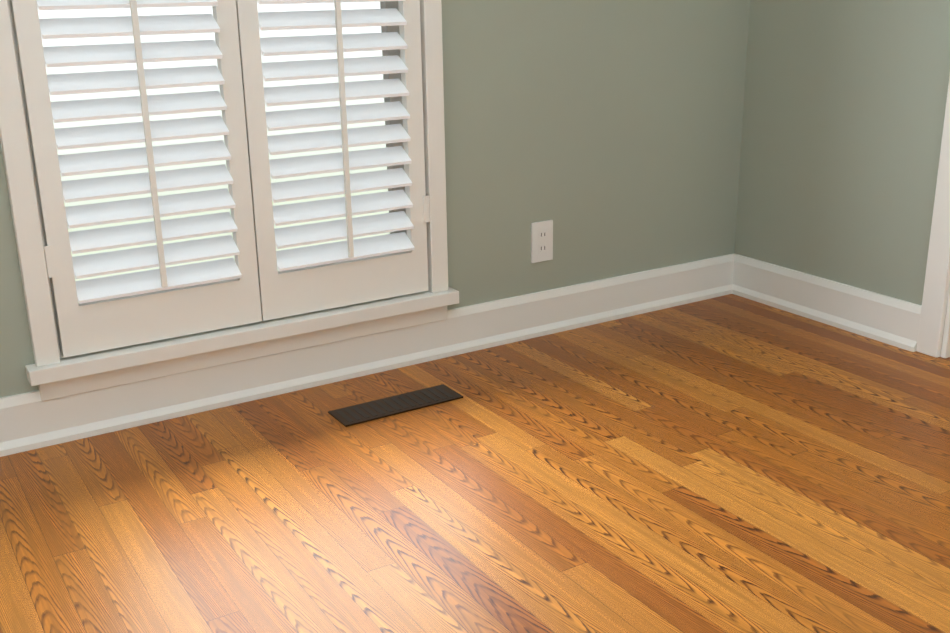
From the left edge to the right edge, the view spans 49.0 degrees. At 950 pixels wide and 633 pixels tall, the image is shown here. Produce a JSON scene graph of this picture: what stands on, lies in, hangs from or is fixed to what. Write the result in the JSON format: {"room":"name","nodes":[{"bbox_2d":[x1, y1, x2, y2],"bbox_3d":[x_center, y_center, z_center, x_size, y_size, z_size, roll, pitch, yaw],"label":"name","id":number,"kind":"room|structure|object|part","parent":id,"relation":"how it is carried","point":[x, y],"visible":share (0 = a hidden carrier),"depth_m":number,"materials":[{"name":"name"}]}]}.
{"room":"empty room","nodes":[
{"label":"empty room","id":0,"kind":"room"},
{"bbox_2d":[0,0,749,397],"bbox_3d":[-1.515,-0.806,1.807,5.510,2.440,0.200,-12,21,-30],"label":"wall","id":1,"kind":"structure","parent":0,"point":[604,136],"depth_m":2.95,"materials":[{"name":"green paint"}]},
{"bbox_2d":[0,0,458,400],"bbox_3d":[-0.586,-0.874,2.357,1.090,1.995,0.250,-12,21,-30],"label":"window","id":2,"kind":"structure","parent":1,"relation":"in","point":[50,373],"depth_m":2.48,"materials":[{"name":"white paint"}]},
{"bbox_3d":[-0.602,-0.898,2.376,0.940,1.860,0.030,-12,21,-30],"label":"window sash","id":3,"kind":"part","parent":2,"relation":"part of","materials":[{"name":"white wood"}]},
{"bbox_2d":[10,0,429,357],"bbox_3d":[-0.538,-0.868,2.277,0.948,1.844,0.072,-12,21,-30],"label":"window shutters","id":4,"kind":"object","parent":2,"relation":"attached to","point":[251,283],"visible":1,"depth_m":2.41,"materials":[{"name":"white paint"}]},
{"bbox_2d":[0,253,735,456],"bbox_3d":[-1.227,0.281,2.191,4.895,0.126,0.028,-12,21,-30],"label":"baseboard","id":5,"kind":"structure","parent":1,"relation":"attached to","point":[30,421],"depth_m":2.73,"materials":[{"name":"white paint"}]},
{"bbox_2d":[531,220,552,262],"bbox_3d":[0.192,-0.214,2.967,0.072,0.116,0.008,-12,21,-30],"label":"electrical outlet","id":6,"kind":"object","parent":1,"relation":"attached to","point":[541,240],"visible":1,"depth_m":2.96,"materials":[{"name":"white plastic"}]},
{"bbox_2d":[0,294,949,632],"bbox_3d":[2.427,1.107,-0.260,9.800,0.060,10.400,-12,21,-30],"label":"floor","id":7,"kind":"structure","parent":0,"point":[730,464],"depth_m":2.07,"materials":[{"name":"brown wood"}]},
{"bbox_2d":[328,384,462,426],"bbox_3d":[-0.191,0.215,2.544,0.320,0.004,0.100,-12,21,-30],"label":"floor vent","id":8,"kind":"object","parent":7,"relation":"in","point":[388,406],"visible":1,"depth_m":2.54,"materials":[{"name":"black metal"}]},
{"bbox_2d":[734,0,949,304],"bbox_3d":[3.282,-0.105,-0.616,0.120,2.440,9.135,-12,21,-30],"label":"wall","id":9,"kind":"structure","parent":0,"point":[844,108],"depth_m":2.95,"materials":[{"name":"green paint"}]},
{"bbox_2d":[732,254,921,351],"bbox_3d":[1.034,-0.049,3.104,0.028,0.126,0.665,-12,21,-30],"label":"baseboard","id":10,"kind":"structure","parent":9,"relation":"attached to","point":[892,321],"depth_m":3.08,"materials":[{"name":"white paint"}]},
{"bbox_2d":[916,76,949,357],"bbox_3d":[1.614,-0.746,2.017,0.156,2.100,1.360,-12,21,-30],"label":"door frame","id":11,"kind":"structure","parent":9,"relation":"attached to","point":[933,340],"depth_m":2.75,"materials":[{"name":"white paint"}]}
]}

